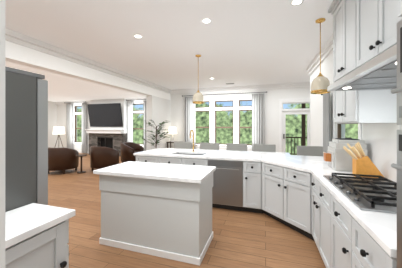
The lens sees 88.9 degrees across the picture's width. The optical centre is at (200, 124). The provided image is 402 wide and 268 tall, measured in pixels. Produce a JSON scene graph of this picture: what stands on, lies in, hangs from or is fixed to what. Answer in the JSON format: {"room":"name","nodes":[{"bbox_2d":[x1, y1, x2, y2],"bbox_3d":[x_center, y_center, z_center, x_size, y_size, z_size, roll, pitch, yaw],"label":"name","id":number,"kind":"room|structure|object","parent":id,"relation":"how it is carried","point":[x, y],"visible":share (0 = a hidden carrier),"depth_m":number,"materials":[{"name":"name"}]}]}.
{"room":"kitchen and living room","nodes":[
{"label":"kitchen and living room","id":0,"kind":"room"},
{"bbox_2d":[0,0,4,267],"bbox_3d":[-5.554,-0.075,2.071,10.460,3.110,0.150,0,0,18],"label":"wall","id":1,"kind":"structure","parent":0,"point":[2,133],"depth_m":0.56,"materials":[{"name":"white paint"}]},
{"bbox_2d":[48,101,56,147],"bbox_3d":[-9.269,0.075,7.431,0.150,2.810,8.200,0,0,18],"label":"wall","id":2,"kind":"structure","parent":0,"point":[52,119],"depth_m":11.09,"materials":[{"name":"white paint"}]},
{"bbox_2d":[146,95,169,149],"bbox_3d":[-1.737,0.180,8.543,0.250,2.600,1.550,0,0,18],"label":"wall","id":3,"kind":"structure","parent":0,"point":[157,110],"depth_m":8.15,"materials":[{"name":"white paint"}]},
{"bbox_2d":[5,40,169,99],"bbox_3d":[-2.709,-1.345,5.457,0.250,0.450,8.020,0,0,18],"label":"header","id":4,"kind":"object","parent":3,"relation":"attached to","point":[22,55],"visible":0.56,"depth_m":4.49,"materials":[{"name":"white paint"}]},
{"bbox_2d":[5,0,332,101],"bbox_3d":[-3.476,-1.450,4.189,13.250,0.360,11.300,0,0,18],"label":"ceiling","id":5,"kind":"structure","parent":0,"point":[247,42],"depth_m":3.72,"materials":[{"name":"white paint"}]},
{"bbox_2d":[193,54,203,103],"bbox_3d":[-0.063,-1.029,4.623,0.258,1.078,0.258,0,0,18],"label":"pendant light","id":6,"kind":"object","parent":5,"relation":"hanging from","point":[198,97],"visible":1,"depth_m":4.53,"materials":[{"name":"gold metal"}]},
{"bbox_2d":[202,18,210,23],"bbox_3d":[0.082,-1.567,3.088,0.148,0.005,0.147,0,0,6],"label":"recessed light","id":7,"kind":"object","parent":5,"relation":"in","point":[208,20],"depth_m":3.07,"materials":[{"name":"white"}]},
{"bbox_2d":[291,0,302,5],"bbox_3d":[1.222,-1.567,2.613,0.147,0.005,0.147,0,0,6],"label":"recessed light","id":8,"kind":"object","parent":5,"relation":"in","point":[296,2],"depth_m":2.62,"materials":[{"name":"white"}]},
{"bbox_2d":[311,18,329,93],"bbox_3d":[1.784,-1.024,3.065,0.258,1.088,0.258,0,0,18],"label":"pendant light","id":9,"kind":"object","parent":5,"relation":"hanging from","point":[320,83],"visible":0.98,"depth_m":3.01,"materials":[{"name":"gold metal"}]},
{"bbox_2d":[57,87,309,151],"bbox_3d":[-1.815,-0.075,9.459,13.150,3.110,0.150,0,0,18],"label":"wall","id":10,"kind":"structure","parent":0,"point":[272,97],"depth_m":8.53,"materials":[{"name":"white paint"}]},
{"bbox_2d":[73,104,81,144],"bbox_3d":[-6.401,-0.050,10.859,0.920,2.220,0.177,0,0,18],"label":"window","id":11,"kind":"structure","parent":10,"relation":"in","point":[75,112],"depth_m":10.93,"materials":[{"name":"white wood"}]},
{"bbox_2d":[5,28,170,93],"bbox_3d":[-2.526,-1.484,5.451,0.100,0.168,7.918,0,0,18],"label":"crown molding","id":12,"kind":"structure","parent":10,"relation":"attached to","point":[12,36],"depth_m":4.42,"materials":[{"name":"white"}]},
{"bbox_2d":[55,98,145,104],"bbox_3d":[-4.809,-1.184,10.270,6.646,0.168,0.100,0,0,18],"label":"crown molding","id":13,"kind":"structure","parent":10,"relation":"attached to","point":[129,99],"depth_m":10.62,"materials":[{"name":"white wood"}]},
{"bbox_2d":[133,102,143,147],"bbox_3d":[-3.015,-0.050,9.791,0.940,2.220,0.177,0,0,18],"label":"window","id":14,"kind":"structure","parent":10,"relation":"in","point":[137,111],"depth_m":9.75,"materials":[{"name":"white wood"}]},
{"bbox_2d":[196,96,251,148],"bbox_3d":[0.967,-0.105,8.536,3.010,2.110,0.177,0,0,18],"label":"kitchen window","id":15,"kind":"structure","parent":10,"relation":"in","point":[236,108],"depth_m":8.48,"materials":[{"name":"white wood"}]},
{"bbox_2d":[182,92,266,96],"bbox_3d":[0.873,-1.260,8.437,3.540,0.050,0.176,0,0,18],"label":"curtain rod","id":16,"kind":"object","parent":10,"relation":"attached to","point":[230,93],"visible":1,"depth_m":8.22,"materials":[{"name":"black"}]},
{"bbox_2d":[185,97,195,148],"bbox_3d":[-0.472,0.115,8.846,0.500,2.670,0.070,0,0,18],"label":"curtain","id":17,"kind":"object","parent":16,"relation":"hanging from","point":[190,115],"visible":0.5,"depth_m":8.84,"materials":[{"name":"grey fabric"}]},
{"bbox_2d":[252,93,263,150],"bbox_3d":[2.227,0.115,7.995,0.460,2.670,0.070,0,0,18],"label":"curtain","id":18,"kind":"object","parent":16,"relation":"hanging from","point":[257,118],"visible":0.69,"depth_m":7.99,"materials":[{"name":"grey fabric"}]},
{"bbox_2d":[171,82,309,93],"bbox_3d":[1.493,-1.484,8.278,5.826,0.168,0.108,0,0,18],"label":"crown molding","id":19,"kind":"structure","parent":10,"relation":"attached to","point":[301,84],"depth_m":8.18,"materials":[{"name":"white wood"}]},
{"bbox_2d":[279,98,309,152],"bbox_3d":[3.585,0.239,7.713,1.240,2.478,0.132,0,0,18],"label":"door","id":20,"kind":"structure","parent":10,"relation":"in","point":[283,113],"depth_m":7.79,"materials":[{"name":"white wood"}]},
{"bbox_3d":[-6.571,-1.180,10.784,1.490,0.050,0.176,0,0,18],"label":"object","id":21,"kind":"object","parent":10,"relation":"attached to","visible":0},
{"bbox_2d":[67,103,71,148],"bbox_3d":[-6.995,0.155,10.903,0.400,2.590,0.070,0,0,18],"label":"curtain","id":22,"kind":"object","parent":21,"relation":"hanging from","point":[69,125],"visible":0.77,"depth_m":10.88,"materials":[{"name":"grey fabric"}]},
{"bbox_2d":[82,103,86,152],"bbox_3d":[-6.051,0.155,10.605,0.320,2.590,0.070,0,0,18],"label":"curtain","id":23,"kind":"object","parent":21,"relation":"hanging from","point":[84,148],"visible":1,"depth_m":10.60,"materials":[{"name":"grey fabric"}]},
{"bbox_3d":[-2.890,-1.180,9.624,1.370,0.050,0.176,0,0,18],"label":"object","id":24,"kind":"object","parent":10,"relation":"attached to","visible":0},
{"bbox_2d":[127,101,132,141],"bbox_3d":[-3.381,0.155,9.763,0.320,2.590,0.070,0,0,18],"label":"curtain","id":25,"kind":"object","parent":24,"relation":"hanging from","point":[129,121],"visible":0.79,"depth_m":9.76,"materials":[{"name":"grey fabric"}]},
{"bbox_2d":[143,100,145,150],"bbox_3d":[-2.513,0.155,9.490,0.340,2.590,0.070,0,0,18],"label":"curtain","id":26,"kind":"object","parent":24,"relation":"hanging from","point":[144,118],"visible":0.4,"depth_m":9.54,"materials":[{"name":"grey fabric"}]},
{"bbox_2d":[172,157,195,164],"bbox_3d":[-0.296,0.706,3.884,0.660,0.208,0.010,0,0,18],"label":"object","id":27,"kind":"structure","parent":0,"relation":"attached to","point":[183,161],"depth_m":3.75,"materials":[{"name":"white wood"}]},
{"bbox_2d":[48,153,325,267],"bbox_3d":[-3.476,1.510,4.189,13.250,0.060,11.300,0,0,18],"label":"floor","id":28,"kind":"structure","parent":0,"point":[242,239],"depth_m":2.63,"materials":[{"name":"brown wood"}]},
{"bbox_2d":[5,66,47,211],"bbox_3d":[-1.731,0.550,1.385,0.925,1.860,0.831,0,0,18],"label":"refrigerator","id":29,"kind":"object","parent":28,"relation":"on","point":[26,137],"visible":0.56,"depth_m":1.44,"materials":[{"name":"grey metal"}]},
{"bbox_2d":[5,203,74,267],"bbox_3d":[-1.103,1.019,1.109,0.425,0.918,0.682,0,0,18],"label":"base cabinet","id":30,"kind":"object","parent":28,"relation":"on","point":[36,235],"depth_m":1.20,"materials":[{"name":"grey paint"}]},
{"bbox_2d":[53,127,64,145],"bbox_3d":[-7.204,0.781,10.377,0.558,1.401,0.579,0,0,18],"label":"floor lamp","id":31,"kind":"object","parent":28,"relation":"on","point":[58,130],"visible":0.94,"depth_m":10.23,"materials":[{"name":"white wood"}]},
{"bbox_2d":[48,147,78,173],"bbox_3d":[-4.366,1.079,6.438,0.884,0.798,0.844,0,0,18],"label":"armchair","id":32,"kind":"object","parent":28,"relation":"on","point":[60,159],"visible":0.96,"depth_m":6.10,"materials":[{"name":"brown leather"}]},
{"bbox_2d":[76,154,86,173],"bbox_3d":[-3.709,1.204,6.360,0.300,0.548,0.300,0,0,18],"label":"side table","id":33,"kind":"object","parent":28,"relation":"on","point":[81,171],"visible":1,"depth_m":6.34,"materials":[{"name":"brown wood"}]},
{"bbox_2d":[90,146,118,170],"bbox_3d":[-3.171,1.079,6.742,0.884,0.798,0.841,0,0,18],"label":"armchair","id":34,"kind":"object","parent":28,"relation":"on","point":[102,157],"visible":0.83,"depth_m":6.38,"materials":[{"name":"brown leather"}]},
{"bbox_2d":[85,98,126,155],"bbox_3d":[-4.613,0.105,9.977,2.080,2.745,0.536,0,0,18],"label":"fireplace","id":35,"kind":"object","parent":28,"relation":"on","point":[112,137],"visible":0.62,"depth_m":9.88,"materials":[{"name":"paint"}]},
{"bbox_2d":[87,103,122,126],"bbox_3d":[-4.641,-0.468,9.889,1.940,1.110,0.204,0,0,18],"label":"tv","id":36,"kind":"object","parent":35,"relation":"attached to","point":[106,115],"visible":1,"depth_m":9.86,"materials":[{"name":"black plastic"}]},
{"bbox_2d":[120,142,143,162],"bbox_3d":[-2.632,1.079,7.855,0.841,0.798,0.885,0,0,18],"label":"armchair","id":37,"kind":"object","parent":28,"relation":"on","point":[128,149],"visible":0.73,"depth_m":7.50,"materials":[{"name":"brown leather"}]},
{"bbox_2d":[97,173,212,265],"bbox_3d":[-0.550,1.040,2.627,1.314,0.876,0.584,0,0,18],"label":"kitchen island","id":38,"kind":"object","parent":28,"relation":"on","point":[163,210],"depth_m":2.34,"materials":[{"name":"grey paint"}]},
{"bbox_2d":[93,161,215,184],"bbox_3d":[-0.560,0.580,2.636,1.385,0.040,0.690,0,0,18],"label":"island countertop","id":39,"kind":"structure","parent":38,"relation":"on","point":[194,174],"depth_m":2.47,"materials":[{"name":"white stone"}]},
{"bbox_2d":[142,120,169,147],"bbox_3d":[-1.536,0.653,7.052,1.062,1.650,1.042,0,0,18],"label":"plant","id":40,"kind":"object","parent":28,"relation":"on","point":[157,132],"visible":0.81,"depth_m":7.06,"materials":[{"name":"green plant"}]},
{"bbox_2d":[136,153,179,163],"bbox_3d":[-0.882,1.040,4.271,0.700,0.876,0.655,0,0,18],"label":"base cabinet","id":41,"kind":"object","parent":28,"relation":"on","point":[151,159],"depth_m":3.94,"materials":[{"name":"white wood"}]},
{"bbox_2d":[174,142,191,148],"bbox_3d":[-0.544,0.964,5.224,0.500,1.028,0.478,0,0,18],"label":"stool","id":42,"kind":"object","parent":28,"relation":"on","point":[183,145],"visible":0.08,"depth_m":5.38,"materials":[{"name":"grey fabric"}]},
{"bbox_2d":[200,143,218,149],"bbox_3d":[0.152,0.964,5.005,0.500,1.028,0.478,0,0,18],"label":"stool","id":43,"kind":"object","parent":28,"relation":"on","point":[210,146],"visible":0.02,"depth_m":5.16,"materials":[{"name":"grey fabric"}]},
{"bbox_2d":[196,154,239,210],"bbox_3d":[0.438,1.040,3.853,0.878,0.876,0.659,0,0,18],"label":"dishwasher","id":44,"kind":"object","parent":28,"relation":"on","point":[226,176],"depth_m":3.52,"materials":[{"name":"silver metal"}]},
{"bbox_2d":[226,143,246,150],"bbox_3d":[0.810,0.964,4.797,0.500,1.028,0.478,0,0,18],"label":"stool","id":45,"kind":"object","parent":28,"relation":"on","point":[235,147],"visible":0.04,"depth_m":4.96,"materials":[{"name":"grey fabric"}]},
{"bbox_2d":[240,161,255,212],"bbox_3d":[0.964,1.040,3.661,0.361,0.876,0.709,0,0,18],"label":"base cabinet","id":46,"kind":"object","parent":28,"relation":"on","point":[247,168],"depth_m":3.41,"materials":[{"name":"grey paint"}]},
{"bbox_2d":[253,144,275,151],"bbox_3d":[1.420,0.964,4.605,0.500,1.028,0.478,0,0,18],"label":"stool","id":47,"kind":"object","parent":28,"relation":"on","point":[264,147],"visible":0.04,"depth_m":4.76,"materials":[{"name":"grey fabric"}]},
{"bbox_2d":[256,162,303,234],"bbox_3d":[1.560,1.040,3.173,1.322,0.876,1.250,0,0,18],"label":"base cabinet","id":48,"kind":"object","parent":28,"relation":"on","point":[279,189],"depth_m":2.98,"materials":[{"name":"grey paint"}]},
{"bbox_2d":[133,148,396,257],"bbox_3d":[0.226,0.580,2.888,3.695,0.040,3.356,0,0,18],"label":"countertop","id":49,"kind":"structure","parent":48,"relation":"on","point":[380,228],"depth_m":2.65,"materials":[{"name":"white stone"}]},
{"bbox_2d":[190,130,196,151],"bbox_3d":[-0.164,0.328,4.227,0.101,0.460,0.220,0,0,18],"label":"brass faucet","id":50,"kind":"object","parent":49,"relation":"on","point":[193,140],"visible":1,"depth_m":4.30,"materials":[{"name":"gold metal"}]},
{"bbox_2d":[324,138,366,171],"bbox_3d":[1.808,0.366,2.617,0.405,0.383,0.320,0,0,18],"label":"toaster","id":51,"kind":"object","parent":49,"relation":"on","point":[337,157],"visible":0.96,"depth_m":2.49,"materials":[{"name":"grey"}]},
{"bbox_2d":[323,173,396,213],"bbox_3d":[1.441,0.532,1.711,0.530,0.052,0.930,0,0,18],"label":"gas cooktop","id":52,"kind":"object","parent":49,"relation":"in","point":[366,193],"visible":0.96,"depth_m":1.63,"materials":[{"name":"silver metal"}]},
{"bbox_2d":[343,142,383,177],"bbox_3d":[1.735,0.368,2.195,0.358,0.380,0.142,0,0,18],"label":"knife block","id":53,"kind":"object","parent":49,"relation":"on","point":[362,163],"visible":1,"depth_m":2.15,"materials":[{"name":"brown wood"}]},
{"bbox_2d":[297,146,322,155],"bbox_3d":[2.271,0.964,4.211,0.500,1.028,0.478,0,0,18],"label":"stool","id":54,"kind":"object","parent":28,"relation":"on","point":[309,150],"visible":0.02,"depth_m":4.37,"materials":[{"name":"grey fabric"}]},
{"bbox_2d":[304,172,319,251],"bbox_3d":[1.619,1.040,2.324,0.699,0.876,0.452,0,0,18],"label":"base cabinet","id":55,"kind":"object","parent":28,"relation":"on","point":[308,205],"depth_m":2.59,"materials":[{"name":"grey paint"}]},
{"bbox_2d":[316,179,327,267],"bbox_3d":[1.526,1.040,1.938,0.645,0.876,0.580,0,0,18],"label":"base cabinet","id":56,"kind":"object","parent":28,"relation":"on","point":[323,191],"depth_m":2.05,"materials":[{"name":"grey paint"}]},
{"bbox_2d":[328,191,344,267],"bbox_3d":[1.397,1.040,1.528,0.645,0.876,0.520,0,0,18],"label":"base cabinet","id":57,"kind":"object","parent":28,"relation":"on","point":[335,209],"depth_m":1.72,"materials":[{"name":"grey paint"}]},
{"bbox_2d":[344,209,396,267],"bbox_3d":[1.256,1.040,1.082,0.645,0.876,0.535,0,0,18],"label":"base cabinet","id":58,"kind":"object","parent":28,"relation":"on","point":[361,250],"depth_m":1.25,"materials":[{"name":"grey paint"}]},
{"bbox_2d":[391,0,401,267],"bbox_3d":[1.034,0.289,0.460,0.695,2.378,0.780,0,0,18],"label":"tall cabinet","id":59,"kind":"object","parent":28,"relation":"on","point":[398,91],"visible":1,"depth_m":0.88,"materials":[{"name":"grey paint"}]},
{"bbox_3d":[-1.049,1.099,8.761,0.770,0.758,0.360,0,0,18],"label":"console table","id":60,"kind":"object","parent":28,"relation":"on","visible":0},
{"bbox_2d":[168,127,176,141],"bbox_3d":[-1.226,0.398,8.817,0.380,0.640,0.380,0,0,18],"label":"light","id":61,"kind":"object","parent":60,"relation":"on","point":[172,130],"visible":0.98,"depth_m":8.69,"materials":[{"name":"white fabric"}]},
{"bbox_2d":[310,50,344,155],"bbox_3d":[1.787,-0.075,1.429,0.150,3.110,9.100,0,0,18],"label":"wall","id":62,"kind":"structure","parent":0,"point":[316,119],"depth_m":4.70,"materials":[{"name":"white paint"}]},
{"bbox_2d":[306,34,332,74],"bbox_3d":[2.564,-1.484,4.315,0.100,0.168,3.332,0,0,18],"label":"crown molding","id":63,"kind":"structure","parent":62,"relation":"attached to","point":[327,48],"depth_m":4.32,"materials":[{"name":"white wood"}]},
{"bbox_2d":[333,122,361,139],"bbox_3d":[2.293,-0.062,3.209,0.107,1.075,1.200,0,0,18],"label":"window","id":64,"kind":"structure","parent":62,"relation":"in","point":[359,130],"depth_m":3.63,"materials":[{"name":"white wood"}]},
{"bbox_2d":[327,44,396,91],"bbox_3d":[1.386,-0.438,1.413,0.595,0.216,1.236,0,0,18],"label":"range hood","id":65,"kind":"object","parent":62,"relation":"attached to","point":[378,72],"visible":0.75,"depth_m":1.45,"materials":[{"name":"silver metal"}]},
{"bbox_2d":[332,0,396,122],"bbox_3d":[1.794,-0.793,2.289,0.345,1.547,0.795,0,0,18],"label":"upper cabinet","id":66,"kind":"object","parent":62,"relation":"attached to","point":[379,105],"depth_m":2.21,"materials":[{"name":"grey paint"}]},
{"bbox_2d":[352,0,399,70],"bbox_3d":[1.570,-1.058,1.579,0.345,1.017,0.955,0,0,18],"label":"upper cabinet","id":67,"kind":"object","parent":62,"relation":"attached to","point":[364,31],"depth_m":1.73,"materials":[{"name":"grey paint"}]},
{"bbox_2d":[362,123,399,182],"bbox_3d":[1.944,0.112,2.199,0.010,0.893,3.076,0,0,18],"label":"backsplash","id":68,"kind":"structure","parent":62,"relation":"attached to","point":[380,139],"depth_m":2.17,"materials":[{"name":"white tile"}]},
{"bbox_3d":[2.277,-0.630,3.437,0.119,0.044,1.606,0,0,18],"label":"curtain rod","id":69,"kind":"object","parent":62,"relation":"attached to","visible":0},
{"bbox_2d":[323,93,329,152],"bbox_3d":[2.403,-0.040,3.929,0.050,1.140,0.340,0,0,18],"label":"curtain","id":70,"kind":"object","parent":69,"relation":"hanging from","point":[326,118],"visible":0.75,"depth_m":3.85,"materials":[{"name":"grey fabric"}]},
{"label":"outside","id":71,"kind":"structure","parent":0,"visible":0},
{"bbox_2d":[286,103,306,154],"bbox_3d":[4.368,0.060,8.699,4.100,2.960,2.020,0,0,18],"label":"porch post","id":72,"kind":"object","parent":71,"point":[303,137],"visible":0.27,"depth_m":8.98,"materials":[{"name":"brown wood"}]}
]}

